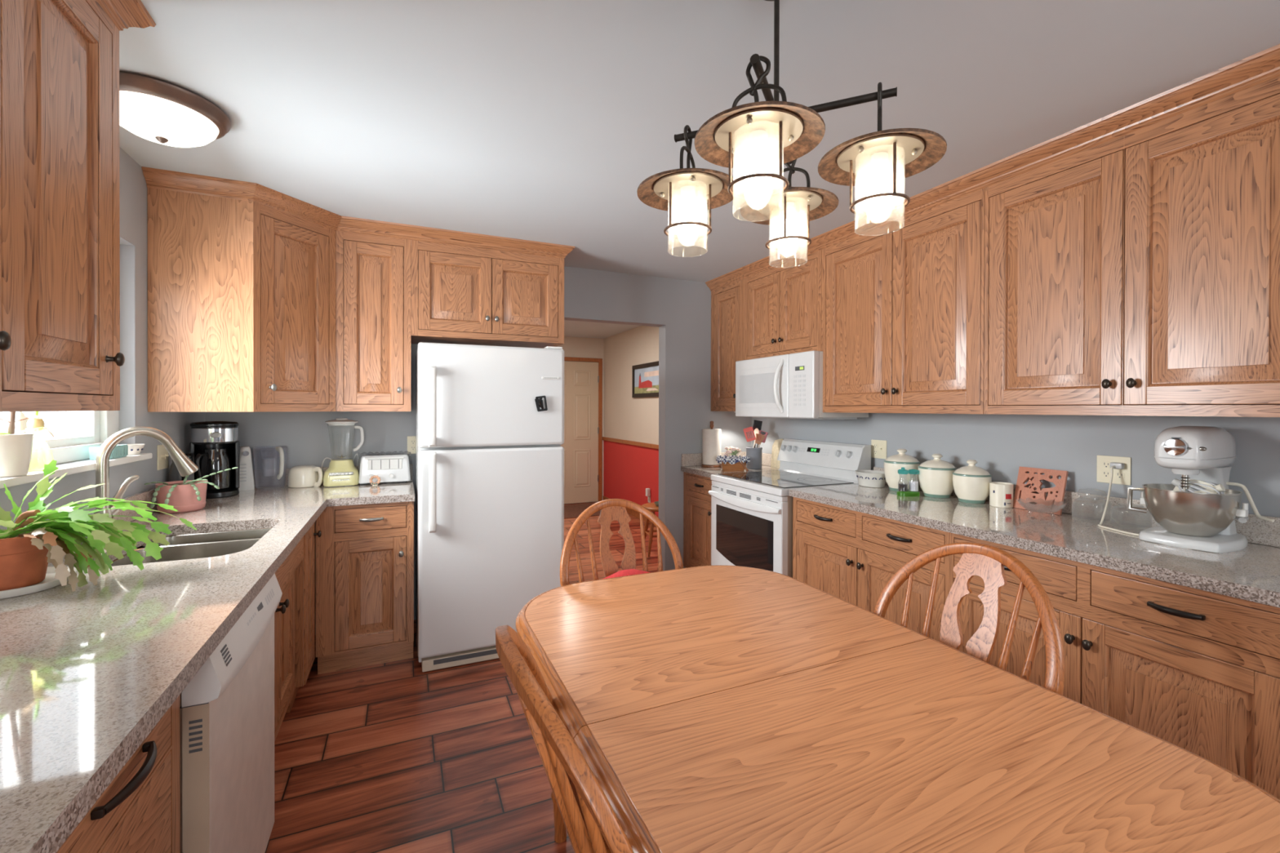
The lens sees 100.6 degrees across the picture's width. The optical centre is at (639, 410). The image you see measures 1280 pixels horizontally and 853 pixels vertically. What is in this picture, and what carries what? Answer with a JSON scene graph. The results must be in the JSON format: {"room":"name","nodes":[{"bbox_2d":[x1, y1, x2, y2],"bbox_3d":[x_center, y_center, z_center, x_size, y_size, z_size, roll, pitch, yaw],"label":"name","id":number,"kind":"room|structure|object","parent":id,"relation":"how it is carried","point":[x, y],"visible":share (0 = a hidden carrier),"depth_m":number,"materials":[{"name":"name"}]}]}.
{"room":"kitchen","nodes":[
{"label":"kitchen","id":0,"kind":"room"},
{"bbox_2d":[0,146,204,559],"bbox_3d":[-1.205,0.172,0.038,0.130,2.400,6.650,0,0,-24],"label":"wall","id":1,"kind":"structure","parent":0,"point":[133,189],"depth_m":2.23,"materials":[{"name":"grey paint"}]},
{"bbox_2d":[0,0,124,411],"bbox_3d":[-1.288,-0.483,0.870,0.390,0.969,0.912,0,0,-24],"label":"upper cabinet","id":2,"kind":"object","parent":1,"relation":"attached to","point":[60,211],"visible":1,"depth_m":1.12,"materials":[{"name":"brown wood"}]},
{"bbox_2d":[96,0,155,31],"bbox_3d":[-1.288,-0.998,0.896,0.414,0.068,0.967,0,0,-24],"label":"trim","id":3,"kind":"structure","parent":2,"relation":"attached to","point":[124,14],"depth_m":1.34,"materials":[{"name":"brown wood"}]},
{"bbox_2d":[0,235,152,488],"bbox_3d":[-1.917,-0.240,1.684,0.174,0.894,1.200,0,0,-24],"label":"window","id":4,"kind":"structure","parent":1,"relation":"in","point":[95,426],"depth_m":2.10,"materials":[{"name":"white plastic"}]},
{"bbox_2d":[0,411,43,477],"bbox_3d":[-1.784,0.006,1.492,0.114,0.355,0.125,0,0,-24],"label":"planter","id":5,"kind":"object","parent":4,"relation":"on","point":[15,449],"visible":0.71,"depth_m":1.48,"materials":[{"name":"white ceramic"}]},
{"bbox_2d":[22,411,56,471],"bbox_3d":[-1.837,0.070,1.621,0.102,0.226,0.085,0,0,34],"label":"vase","id":6,"kind":"object","parent":4,"relation":"on","point":[34,421],"visible":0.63,"depth_m":1.61,"materials":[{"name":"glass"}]},
{"bbox_2d":[88,444,128,460],"bbox_3d":[-2.019,0.157,2.019,0.058,0.048,0.154,0,0,-24],"label":"box","id":7,"kind":"object","parent":4,"relation":"on","point":[120,451],"visible":0.66,"depth_m":2.01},
{"bbox_2d":[126,444,145,455],"bbox_3d":[-2.082,0.159,2.166,0.094,0.042,0.094,0,0,-24],"label":"dish","id":8,"kind":"object","parent":4,"relation":"on","point":[133,449],"visible":0.56,"depth_m":2.15,"materials":[{"name":"white ceramic"}]},
{"bbox_2d":[112,488,157,521],"bbox_3d":[-2.210,0.394,2.481,0.020,0.100,1.128,0,0,-24],"label":"backsplash","id":9,"kind":"structure","parent":1,"relation":"attached to","point":[147,495],"depth_m":2.18,"materials":[{"name":"stone"}]},
{"bbox_2d":[156,444,168,470],"bbox_3d":[-2.205,0.213,2.462,0.017,0.114,0.116,0,0,-24],"label":"light switch","id":10,"kind":"object","parent":1,"relation":"attached to","point":[162,455],"visible":0.91,"depth_m":2.44,"materials":[{"name":"beige plastic"}]},
{"bbox_2d":[147,187,335,412],"bbox_3d":[-1.984,-0.487,2.790,0.684,0.981,0.738,0,0,-24],"label":"upper cabinet","id":11,"kind":"object","parent":1,"relation":"attached to","point":[242,293],"visible":0.98,"depth_m":2.44,"materials":[{"name":"brown wood"}]},
{"bbox_2d":[265,502,657,852],"bbox_3d":[-0.182,1.413,2.555,4.050,0.100,10.400,0,0,-24],"label":"floor","id":12,"kind":"structure","parent":0,"point":[394,757],"depth_m":2.07,"materials":[{"name":"brown wood"}]},
{"bbox_2d":[56,695,180,852],"bbox_3d":[-1.006,0.933,0.545,0.643,0.874,0.905,0,0,-24],"label":"base cabinet","id":13,"kind":"object","parent":12,"relation":"on","point":[139,811],"visible":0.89,"depth_m":0.91,"materials":[{"name":"brown wood"}]},
{"bbox_2d":[0,479,414,852],"bbox_3d":[-1.285,0.469,1.700,1.074,0.038,3.308,0,0,-24],"label":"countertop","id":14,"kind":"structure","parent":13,"relation":"on","point":[87,673],"depth_m":1.02,"materials":[{"name":"stone"}]},
{"bbox_2d":[0,459,196,599],"bbox_3d":[-1.477,0.294,1.358,0.501,0.314,0.356,0,0,-24],"label":"potted plant","id":15,"kind":"object","parent":14,"relation":"on","point":[26,551],"visible":1,"depth_m":1.34,"materials":[{"name":"plant"}]},
{"bbox_2d":[0,533,51,591],"bbox_3d":[-1.582,0.374,1.339,0.154,0.130,0.154,0,0,-24],"label":"pot","id":16,"kind":"object","parent":15,"relation":"attached to","point":[22,564],"depth_m":1.31,"materials":[{"name":"ceramic"}]},
{"bbox_2d":[93,426,198,539],"bbox_3d":[-1.801,0.252,1.936,0.085,0.391,0.302,0,0,28],"label":"faucet","id":17,"kind":"object","parent":14,"relation":"on","point":[184,465],"visible":0.84,"depth_m":1.87,"materials":[{"name":"silver metal"}]},
{"bbox_2d":[168,453,194,481],"bbox_3d":[-2.169,0.324,2.503,0.094,0.240,0.139,0,0,-24],"label":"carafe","id":18,"kind":"object","parent":14,"relation":"on","point":[174,474],"visible":0.22,"depth_m":2.48,"materials":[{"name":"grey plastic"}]},
{"bbox_2d":[111,528,271,566],"bbox_3d":[-1.552,0.582,1.861,0.406,0.189,0.607,0,0,-24],"label":"sink","id":19,"kind":"object","parent":14,"relation":"in","point":[200,545],"visible":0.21,"depth_m":1.98,"materials":[{"name":"silver metal"}]},
{"bbox_2d":[144,466,238,513],"bbox_3d":[-1.994,0.350,2.320,0.301,0.192,0.255,0,0,13],"label":"planter","id":20,"kind":"object","parent":14,"relation":"on","point":[186,495],"visible":0.92,"depth_m":2.31,"materials":[{"name":"ceramic"}]},
{"bbox_2d":[189,421,239,498],"bbox_3d":[-2.209,0.248,2.760,0.203,0.389,0.206,0,0,-40],"label":"coffee maker","id":21,"kind":"object","parent":14,"relation":"on","point":[214,446],"visible":0.81,"depth_m":2.71,"materials":[{"name":"black plastic"}]},
{"bbox_2d":[238,446,254,490],"bbox_3d":[-2.224,0.322,2.980,0.091,0.240,0.108,0,0,-44],"label":"can opener","id":22,"kind":"object","parent":14,"relation":"on","point":[246,482],"visible":0.8,"depth_m":2.95,"materials":[{"name":"white plastic"}]},
{"bbox_2d":[255,446,287,488],"bbox_3d":[-2.105,0.321,3.028,0.172,0.238,0.148,0,0,-15],"label":"water pitcher","id":23,"kind":"object","parent":14,"relation":"on","point":[268,464],"visible":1,"depth_m":3.01,"materials":[{"name":"white plastic"}]},
{"bbox_2d":[288,465,323,488],"bbox_3d":[-1.958,0.384,3.118,0.184,0.126,0.166,0,0,-24],"label":"jug","id":24,"kind":"object","parent":14,"relation":"on","point":[300,476],"visible":1,"depth_m":3.06,"materials":[{"name":"ceramic"}]},
{"bbox_2d":[323,417,364,486],"bbox_3d":[-1.767,0.243,3.172,0.210,0.399,0.174,0,0,-27],"label":"blender","id":25,"kind":"object","parent":14,"relation":"on","point":[340,472],"visible":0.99,"depth_m":3.11,"materials":[{"name":"yellow plastic"}]},
{"bbox_2d":[329,425,364,457],"bbox_3d":[-1.759,0.186,3.175,0.193,0.212,0.150,0,0,-24],"label":"jar","id":26,"kind":"object","parent":25,"relation":"on","point":[360,428],"depth_m":3.20,"materials":[{"name":"glass"}]},
{"bbox_2d":[358,453,410,484],"bbox_3d":[-1.563,0.354,3.256,0.284,0.176,0.158,0,0,-26],"label":"toaster","id":27,"kind":"object","parent":14,"relation":"on","point":[388,467],"visible":0.99,"depth_m":3.20,"materials":[{"name":"white plastic"}]},
{"bbox_2d":[133,522,321,713],"bbox_3d":[-1.838,0.922,2.428,0.632,0.874,0.284,0,0,-24],"label":"base cabinet","id":28,"kind":"object","parent":12,"relation":"on","point":[309,537],"visible":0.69,"depth_m":2.52,"materials":[{"name":"brown wood"}]},
{"bbox_2d":[179,573,282,852],"bbox_3d":[-1.283,0.932,1.266,0.622,0.868,0.613,0,0,-24],"label":"dishwasher","id":29,"kind":"object","parent":12,"relation":"on","point":[227,708],"visible":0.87,"depth_m":1.24,"materials":[{"name":"beige metal"}]},
{"bbox_2d":[274,536,303,742],"bbox_3d":[-1.634,0.925,1.911,0.608,0.874,0.823,0,0,-24],"label":"base cabinet","id":30,"kind":"object","parent":12,"relation":"on","point":[289,613],"visible":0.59,"depth_m":2.23,"materials":[{"name":"brown wood"}]},
{"bbox_2d":[315,501,413,674],"bbox_3d":[-1.546,0.920,3.036,0.455,0.874,0.660,0,0,-24],"label":"base cabinet","id":31,"kind":"object","parent":12,"relation":"on","point":[365,553],"visible":0.98,"depth_m":2.77,"materials":[{"name":"brown wood"}]},
{"bbox_2d":[415,342,564,671],"bbox_3d":[-0.927,0.495,3.202,0.776,1.727,0.821,0,0,-24],"label":"refrigerator","id":32,"kind":"object","parent":12,"relation":"on","point":[490,464],"visible":0.91,"depth_m":2.86,"materials":[{"name":"white metal"}]},
{"bbox_2d":[534,395,547,411],"bbox_3d":[-0.552,-0.040,2.962,0.072,0.090,0.028,0,0,-24],"label":"clip","id":33,"kind":"object","parent":32,"relation":"attached to","point":[539,402],"visible":1,"depth_m":2.96,"materials":[{"name":"black plastic"}]},
{"bbox_2d":[495,625,633,852],"bbox_3d":[0.033,0.873,0.993,0.584,1.000,0.517,0,0,-24],"label":"dining chair","id":34,"kind":"object","parent":12,"relation":"on","point":[592,825],"visible":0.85,"depth_m":0.78,"materials":[{"name":"brown wood"}]},
{"bbox_2d":[564,502,599,518],"bbox_3d":[-0.787,1.334,7.129,0.870,0.011,0.850,0,0,-24],"label":"door mat","id":35,"kind":"object","parent":12,"relation":"on","point":[571,511],"visible":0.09,"depth_m":7.07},
{"bbox_2d":[560,498,683,586],"bbox_3d":[-0.002,0.869,1.955,0.517,1.000,0.584,0,0,-24],"label":"dining chair","id":36,"kind":"object","parent":12,"relation":"on","point":[611,509],"visible":0.21,"depth_m":2.16,"materials":[{"name":"brown wood"}]},
{"bbox_2d":[604,568,650,578],"bbox_3d":[-0.035,0.760,2.042,0.350,0.278,0.137,0,0,-25],"label":"seat cushion","id":37,"kind":"object","parent":36,"relation":"on","point":[630,571],"visible":0.12,"depth_m":2.06,"materials":[{"name":"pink fabric"}]},
{"bbox_2d":[640,502,658,556],"bbox_3d":[0.181,1.129,5.080,0.340,0.451,0.340,0,0,-24],"label":"stool","id":38,"kind":"object","parent":12,"relation":"on","point":[651,507],"visible":0.36,"depth_m":4.96,"materials":[{"name":"brown wood"}]},
{"bbox_2d":[683,471,712,567],"bbox_3d":[0.732,0.921,4.135,0.690,0.874,0.508,0,0,-24],"label":"base cabinet","id":39,"kind":"object","parent":12,"relation":"on","point":[696,497],"visible":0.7,"depth_m":4.05,"materials":[{"name":"brown wood"}]},
{"bbox_2d":[680,465,778,477],"bbox_3d":[0.740,0.463,4.133,0.678,0.038,0.513,0,0,-24],"label":"countertop","id":40,"kind":"structure","parent":39,"relation":"on","point":[698,470],"depth_m":4.00,"materials":[{"name":"stone"}]},
{"bbox_2d":[701,421,721,467],"bbox_3d":[0.570,0.261,4.210,0.166,0.364,0.166,0,0,-24],"label":"paper towel holder","id":41,"kind":"object","parent":40,"relation":"on","point":[712,437],"visible":0.96,"depth_m":4.15,"materials":[{"name":"paper"}]},
{"bbox_2d":[723,446,741,456],"bbox_3d":[0.730,0.362,4.165,0.128,0.163,0.143,0,0,21],"label":"posy","id":42,"kind":"object","parent":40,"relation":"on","point":[735,451],"visible":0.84,"depth_m":4.14,"materials":[{"name":"white"}]},
{"bbox_2d":[715,455,750,471],"bbox_3d":[0.697,0.392,3.975,0.249,0.108,0.168,0,0,2],"label":"basket","id":43,"kind":"object","parent":40,"relation":"on","point":[732,463],"visible":1,"depth_m":3.92,"materials":[{"name":"wicker"}]},
{"bbox_2d":[746,446,762,469],"bbox_3d":[0.881,0.364,4.101,0.126,0.162,0.126,0,0,-24],"label":"utensil crock","id":44,"kind":"object","parent":40,"relation":"on","point":[754,454],"visible":0.92,"depth_m":4.05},
{"bbox_2d":[743,426,755,448],"bbox_3d":[0.858,0.274,4.069,0.117,0.306,0.068,0,0,-24],"label":"spatula","id":45,"kind":"object","parent":44,"relation":"in","point":[749,428],"visible":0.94,"depth_m":4.06,"materials":[{"name":"red plastic"}]},
{"bbox_2d":[752,419,762,448],"bbox_3d":[0.905,0.248,4.100,0.077,0.354,0.059,0,0,13],"label":"turner","id":46,"kind":"object","parent":44,"relation":"in","point":[757,424],"visible":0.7,"depth_m":4.12,"materials":[{"name":"black plastic"}]},
{"bbox_2d":[770,438,783,468],"bbox_3d":[1.084,0.331,4.117,0.037,0.230,0.175,0,0,-24],"label":"cutting board","id":47,"kind":"object","parent":40,"relation":"on","point":[776,446],"visible":0.58,"depth_m":4.15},
{"bbox_2d":[708,438,871,577],"bbox_3d":[0.958,0.786,3.519,0.713,1.150,0.766,0,0,-24],"label":"range","id":48,"kind":"object","parent":12,"relation":"on","point":[752,512],"visible":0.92,"depth_m":3.38,"materials":[{"name":"beige metal"}]},
{"bbox_2d":[711,470,856,496],"bbox_3d":[0.937,0.466,3.508,0.630,0.046,0.766,0,0,-24],"label":"cooktop","id":49,"kind":"object","parent":48,"relation":"in","point":[776,482],"depth_m":3.41,"materials":[{"name":"white glass"}]},
{"bbox_2d":[792,497,949,641],"bbox_3d":[1.354,0.929,2.740,0.690,0.874,0.957,0,0,-24],"label":"base cabinet","id":50,"kind":"object","parent":12,"relation":"on","point":[850,556],"visible":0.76,"depth_m":2.58,"materials":[{"name":"brown wood"}]},
{"bbox_2d":[788,484,1279,607],"bbox_3d":[1.558,0.473,2.295,0.680,0.038,1.938,0,0,-24],"label":"countertop","id":51,"kind":"structure","parent":50,"relation":"on","point":[1251,573],"depth_m":1.90,"materials":[{"name":"stone"}]},
{"bbox_2d":[854,470,885,488],"bbox_3d":[1.383,0.407,3.172,0.166,0.086,0.202,0,0,-24],"label":"oval dish","id":52,"kind":"object","parent":51,"relation":"on","point":[867,478],"visible":0.84,"depth_m":3.11,"materials":[{"name":"white ceramic"}]},
{"bbox_2d":[884,448,920,492],"bbox_3d":[1.479,0.332,2.999,0.187,0.237,0.187,0,0,-24],"label":"canister","id":53,"kind":"object","parent":51,"relation":"on","point":[892,464],"visible":0.88,"depth_m":2.94,"materials":[{"name":"beige ceramic"}]},
{"bbox_2d":[884,462,919,491],"bbox_3d":[1.479,0.370,2.999,0.186,0.162,0.186,0,0,-24],"label":"pot","id":54,"kind":"object","parent":53,"relation":"on","point":[893,478],"depth_m":2.93,"materials":[{"name":"beige ceramic"}]},
{"bbox_2d":[897,490,919,496],"bbox_3d":[1.426,0.441,2.823,0.112,0.022,0.060,0,0,0],"label":"caddy","id":55,"kind":"object","parent":51,"relation":"on","point":[904,492],"visible":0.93,"depth_m":2.80,"materials":[{"name":"green plastic"}]},
{"bbox_2d":[897,466,908,491],"bbox_3d":[1.398,0.365,2.822,0.051,0.130,0.051,0,0,-24],"label":"pepper shaker","id":56,"kind":"object","parent":55,"relation":"in","point":[902,486],"visible":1,"depth_m":2.81,"materials":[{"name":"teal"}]},
{"bbox_2d":[908,469,919,491],"bbox_3d":[1.454,0.370,2.822,0.051,0.119,0.051,0,0,-24],"label":"salt shaker","id":57,"kind":"object","parent":55,"relation":"in","point":[913,485],"visible":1,"depth_m":2.80,"materials":[{"name":"white"}]},
{"bbox_2d":[917,453,956,497],"bbox_3d":[1.567,0.339,2.801,0.181,0.226,0.181,0,0,-24],"label":"canister","id":58,"kind":"object","parent":51,"relation":"on","point":[935,475],"visible":0.95,"depth_m":2.74,"materials":[{"name":"beige ceramic"}]},
{"bbox_2d":[918,467,955,497],"bbox_3d":[1.567,0.377,2.801,0.180,0.151,0.180,0,0,-24],"label":"pot","id":59,"kind":"object","parent":58,"relation":"on","point":[935,482],"depth_m":2.73,"materials":[{"name":"beige ceramic"}]},
{"bbox_2d":[952,459,991,503],"bbox_3d":[1.647,0.348,2.636,0.167,0.211,0.167,0,0,-24],"label":"canister","id":60,"kind":"object","parent":51,"relation":"on","point":[971,483],"visible":1,"depth_m":2.58,"materials":[{"name":"beige ceramic"}]},
{"bbox_2d":[952,474,991,503],"bbox_3d":[1.647,0.385,2.636,0.166,0.136,0.166,0,0,-24],"label":"pot","id":61,"kind":"object","parent":60,"relation":"on","point":[968,488],"depth_m":2.58,"materials":[{"name":"beige ceramic"}]},
{"bbox_2d":[989,481,1013,507],"bbox_3d":[1.717,0.399,2.522,0.095,0.110,0.095,0,0,-24],"label":"mug","id":62,"kind":"object","parent":51,"relation":"on","point":[1001,494],"visible":1,"depth_m":2.48,"materials":[{"name":"beige ceramic"}]},
{"bbox_2d":[1013,466,1068,515],"bbox_3d":[1.815,0.360,2.412,0.062,0.192,0.196,0,0,-24],"label":"trivet","id":63,"kind":"object","parent":51,"relation":"on","point":[1025,495],"visible":1,"depth_m":2.40,"materials":[{"name":"brown wood"}]},
{"bbox_2d":[1097,462,1138,536],"bbox_3d":[1.862,0.335,2.085,0.103,0.243,0.312,0,0,33],"label":"cord","id":64,"kind":"object","parent":51,"relation":"on","point":[1116,465],"visible":0.98,"depth_m":2.15,"materials":[{"name":"white plastic"}]},
{"bbox_2d":[1126,426,1275,553],"bbox_3d":[1.942,0.255,1.850,0.341,0.405,0.270,0,0,-8],"label":"stand mixer","id":65,"kind":"object","parent":51,"relation":"on","point":[1200,522],"visible":0.97,"depth_m":1.78,"materials":[{"name":"white metal"}]},
{"bbox_2d":[1126,483,1248,537],"bbox_3d":[1.899,0.348,1.849,0.242,0.158,0.291,0,0,-24],"label":"bowl","id":66,"kind":"object","parent":65,"relation":"on","point":[1178,513],"depth_m":1.78,"materials":[{"name":"silver metal"}]},
{"bbox_2d":[1171,478,1223,493],"bbox_3d":[1.921,0.287,1.822,0.096,0.099,0.120,0,0,-7],"label":"whip","id":67,"kind":"object","parent":65,"relation":"in","point":[1176,482],"visible":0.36,"depth_m":1.83,"materials":[{"name":"silver metal"}]},
{"bbox_2d":[1173,479,1225,493],"bbox_3d":[1.909,0.285,1.818,0.026,0.098,0.130,0,0,-27],"label":"flat beater","id":68,"kind":"object","parent":65,"relation":"in","point":[1220,487],"visible":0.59,"depth_m":1.79,"materials":[{"name":"white metal"}]},
{"bbox_2d":[515,564,1279,852],"bbox_3d":[0.327,0.992,1.256,1.022,0.757,1.638,0,0,-24],"label":"dining table","id":69,"kind":"object","parent":12,"relation":"on","point":[716,708],"visible":0.95,"depth_m":0.99,"materials":[{"name":"brown wood"}]},
{"bbox_2d":[873,542,1064,695],"bbox_3d":[0.704,0.873,1.370,0.584,1.000,0.517,0,0,-24],"label":"dining chair","id":70,"kind":"object","parent":12,"relation":"on","point":[987,562],"visible":0.36,"depth_m":1.43,"materials":[{"name":"brown wood"}]},
{"bbox_2d":[949,532,1279,799],"bbox_3d":[1.744,0.934,1.865,0.690,0.874,0.957,0,0,-24],"label":"base cabinet","id":71,"kind":"object","parent":12,"relation":"on","point":[1197,671],"visible":0.57,"depth_m":1.57,"materials":[{"name":"brown wood"}]},
{"bbox_2d":[204,266,751,634],"bbox_3d":[-0.777,0.156,3.804,3.720,2.400,0.120,0,0,-24],"label":"wall","id":72,"kind":"structure","parent":0,"point":[684,306],"depth_m":4.03,"materials":[{"name":"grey paint"}]},
{"bbox_2d":[253,463,413,487],"bbox_3d":[-1.945,0.391,3.206,1.054,0.100,0.020,0,0,-24],"label":"backsplash","id":73,"kind":"structure","parent":72,"relation":"attached to","point":[260,480],"depth_m":3.11,"materials":[{"name":"stone"}]},
{"bbox_2d":[141,166,574,257],"bbox_3d":[-1.255,-1.007,2.913,2.161,0.068,0.478,0,0,-43],"label":"trim","id":74,"kind":"structure","parent":72,"relation":"attached to","point":[160,179],"depth_m":2.80,"materials":[{"name":"brown wood"}]},
{"bbox_2d":[335,231,411,411],"bbox_3d":[-1.557,-0.488,3.133,0.374,0.981,0.460,0,0,-24],"label":"upper cabinet","id":75,"kind":"object","parent":72,"relation":"attached to","point":[373,273],"visible":1,"depth_m":2.95,"materials":[{"name":"brown wood"}]},
{"bbox_2d":[407,435,415,453],"bbox_3d":[-1.465,0.221,3.428,0.070,0.114,0.007,0,0,-24],"label":"wall outlet","id":76,"kind":"object","parent":72,"relation":"attached to","point":[411,439],"visible":0.78,"depth_m":3.42,"materials":[{"name":"beige plastic"}]},
{"bbox_2d":[410,240,564,348],"bbox_3d":[-0.975,-0.704,3.391,0.898,0.547,0.460,0,0,-24],"label":"upper cabinet","id":77,"kind":"object","parent":72,"relation":"attached to","point":[460,295],"visible":0.98,"depth_m":3.20,"materials":[{"name":"brown wood"}]},
{"bbox_2d":[564,316,666,570],"bbox_3d":[-0.236,0.338,4.046,0.906,2.034,0.118,0,0,-24],"label":"trim","id":78,"kind":"structure","parent":72,"relation":"attached to","point":[662,327],"depth_m":4.21,"materials":[{"name":"paint"}]},
{"bbox_2d":[681,451,746,466],"bbox_3d":[0.640,0.393,4.359,0.676,0.100,0.020,0,0,-24],"label":"backsplash","id":79,"kind":"structure","parent":72,"relation":"attached to","point":[693,459],"depth_m":4.26,"materials":[{"name":"stone"}]},
{"bbox_2d":[556,336,604,504],"bbox_3d":[-1.590,0.137,7.433,2.550,2.400,0.130,0,0,-24],"label":"wall","id":80,"kind":"structure","parent":0,"point":[573,347],"depth_m":7.73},
{"bbox_2d":[560,361,599,503],"bbox_3d":[-1.003,0.311,7.600,0.866,2.030,0.043,0,0,-24],"label":"door","id":81,"kind":"structure","parent":80,"relation":"in","point":[581,380],"depth_m":7.65,"materials":[{"name":"paint"}]},
{"bbox_2d":[564,356,602,502],"bbox_3d":[-1.010,0.285,7.607,0.984,2.105,0.025,0,0,-24],"label":"trim","id":82,"kind":"structure","parent":80,"relation":"attached to","point":[599,361],"depth_m":7.78,"materials":[{"name":"brown wood"}]},
{"bbox_2d":[119,0,1279,338],"bbox_3d":[-0.175,-1.087,2.543,4.050,0.100,10.400,0,0,-24],"label":"ceiling","id":83,"kind":"structure","parent":0,"point":[543,121],"depth_m":1.70,"materials":[{"name":"paint"}]},
{"bbox_2d":[119,71,231,147],"bbox_3d":[-1.615,-0.971,1.793,0.372,0.133,0.372,0,0,-24],"label":"ceiling lamp","id":84,"kind":"object","parent":83,"relation":"attached to","point":[153,109],"visible":0.87,"depth_m":1.72,"materials":[{"name":"glass"}]},
{"bbox_2d":[636,0,946,257],"bbox_3d":[0.323,-0.715,1.250,0.583,0.629,0.589,0,0,-24],"label":"chandelier","id":85,"kind":"object","parent":83,"relation":"hanging from","point":[756,136],"visible":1,"depth_m":1.16,"materials":[{"name":"metal"}]},
{"bbox_2d":[680,185,694,206],"bbox_3d":[0.121,-0.538,1.338,0.036,0.045,0.036,0,0,-24],"label":"socket","id":86,"kind":"object","parent":85,"relation":"attached to","point":[687,192],"depth_m":1.32,"materials":[{"name":"glass"}]},
{"bbox_2d":[749,129,767,157],"bbox_3d":[0.239,-0.537,1.073,0.036,0.045,0.036,0,0,-24],"label":"socket","id":87,"kind":"object","parent":85,"relation":"attached to","point":[757,138],"depth_m":1.06,"materials":[{"name":"glass"}]},
{"bbox_2d":[781,201,795,221],"bbox_3d":[0.402,-0.538,1.441,0.036,0.045,0.036,0,0,-24],"label":"socket","id":88,"kind":"object","parent":85,"relation":"attached to","point":[790,206],"depth_m":1.43,"materials":[{"name":"glass"}]},
{"bbox_2d":[870,151,888,177],"bbox_3d":[0.525,-0.536,1.164,0.036,0.045,0.036,0,0,-24],"label":"socket","id":89,"kind":"object","parent":85,"relation":"attached to","point":[878,160],"depth_m":1.15,"materials":[{"name":"white plastic"}]},
{"bbox_2d":[603,325,1279,517],"bbox_3d":[1.604,0.164,3.218,0.150,2.400,10.170,0,0,-24],"label":"wall","id":90,"kind":"structure","parent":0,"point":[1000,445],"depth_m":2.69,"materials":[{"name":"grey paint"}]},
{"bbox_2d":[603,495,654,525],"bbox_3d":[0.172,1.305,6.226,0.014,0.085,3.500,0,0,-24],"label":"baseboard","id":91,"kind":"structure","parent":90,"relation":"attached to","point":[629,511],"depth_m":6.77,"materials":[{"name":"brown wood"}]},
{"bbox_2d":[602,436,658,448],"bbox_3d":[0.171,0.417,6.220,0.022,0.050,3.519,0,0,-24],"label":"trim","id":92,"kind":"structure","parent":90,"relation":"attached to","point":[610,439],"depth_m":6.80,"materials":[{"name":"brown wood"}]},
{"bbox_2d":[631,360,658,397],"bbox_3d":[0.093,-0.369,6.390,0.025,0.410,0.900,0,0,-24],"label":"framed picture","id":93,"kind":"object","parent":90,"relation":"attached to","point":[645,377],"visible":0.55,"depth_m":6.44,"materials":[{"name":"black wood"}]},
{"bbox_2d":[634,365,658,393],"bbox_3d":[0.096,-0.369,6.391,0.006,0.310,0.800,0,0,-24],"label":"print","id":94,"kind":"object","parent":93,"relation":"attached to","point":[646,377],"depth_m":6.42,"materials":[{"name":"multicoloured paper"}]},
{"bbox_2d":[711,279,742,411],"bbox_3d":[0.839,-0.486,4.210,0.436,0.981,0.442,0,0,-24],"label":"upper cabinet","id":95,"kind":"object","parent":90,"relation":"attached to","point":[726,301],"visible":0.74,"depth_m":4.13,"materials":[{"name":"brown wood"}]},
{"bbox_2d":[761,452,771,466],"bbox_3d":[1.044,0.394,4.258,0.020,0.100,0.493,0,0,-24],"label":"backsplash","id":96,"kind":"structure","parent":90,"relation":"attached to","point":[766,457],"depth_m":4.29,"materials":[{"name":"stone"}]},
{"bbox_2d":[742,249,822,359],"bbox_3d":[1.095,-0.667,3.636,0.436,0.613,0.808,0,0,-24],"label":"upper cabinet","id":97,"kind":"object","parent":90,"relation":"attached to","point":[782,304],"visible":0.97,"depth_m":3.50,"materials":[{"name":"brown wood"}]},
{"bbox_2d":[735,350,868,419],"bbox_3d":[1.043,-0.154,3.601,0.502,0.413,0.815,0,0,-24],"label":"microwave","id":98,"kind":"object","parent":97,"relation":"attached to","point":[785,386],"visible":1,"depth_m":3.39,"materials":[{"name":"white plastic"}]},
{"bbox_2d":[871,440,886,458],"bbox_3d":[1.478,0.239,3.293,0.017,0.114,0.116,0,0,-24],"label":"wall outlet","id":99,"kind":"object","parent":90,"relation":"attached to","point":[878,447],"visible":0.96,"depth_m":3.29,"materials":[{"name":"beige plastic"}]},
{"bbox_2d":[821,187,985,413],"bbox_3d":[1.458,-0.479,2.820,0.436,0.981,0.978,0,0,-24],"label":"upper cabinet","id":100,"kind":"object","parent":90,"relation":"attached to","point":[903,300],"visible":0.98,"depth_m":2.65,"materials":[{"name":"brown wood"}]},
{"bbox_2d":[873,466,1279,547],"bbox_3d":[1.859,0.404,2.430,0.020,0.100,1.940,0,0,-24],"label":"backsplash","id":101,"kind":"structure","parent":90,"relation":"attached to","point":[1256,531],"depth_m":2.16,"materials":[{"name":"stone"}]},
{"bbox_2d":[1097,455,1131,485],"bbox_3d":[1.968,0.246,2.207,0.007,0.114,0.116,0,0,-24],"label":"wall outlet","id":102,"kind":"object","parent":90,"relation":"attached to","point":[1122,477],"visible":0.91,"depth_m":2.20,"materials":[{"name":"beige plastic"}]},
{"bbox_2d":[983,75,1279,417],"bbox_3d":[1.858,-0.474,1.924,0.436,0.981,0.980,0,0,-24],"label":"upper cabinet","id":103,"kind":"object","parent":90,"relation":"attached to","point":[1136,273],"visible":1,"depth_m":1.80,"materials":[{"name":"brown wood"}]},
{"bbox_2d":[705,44,1279,291],"bbox_3d":[1.211,-1.001,2.858,0.059,0.068,3.214,0,0,-24],"label":"trim","id":104,"kind":"structure","parent":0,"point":[1263,66],"depth_m":1.99,"materials":[{"name":"brown wood"}]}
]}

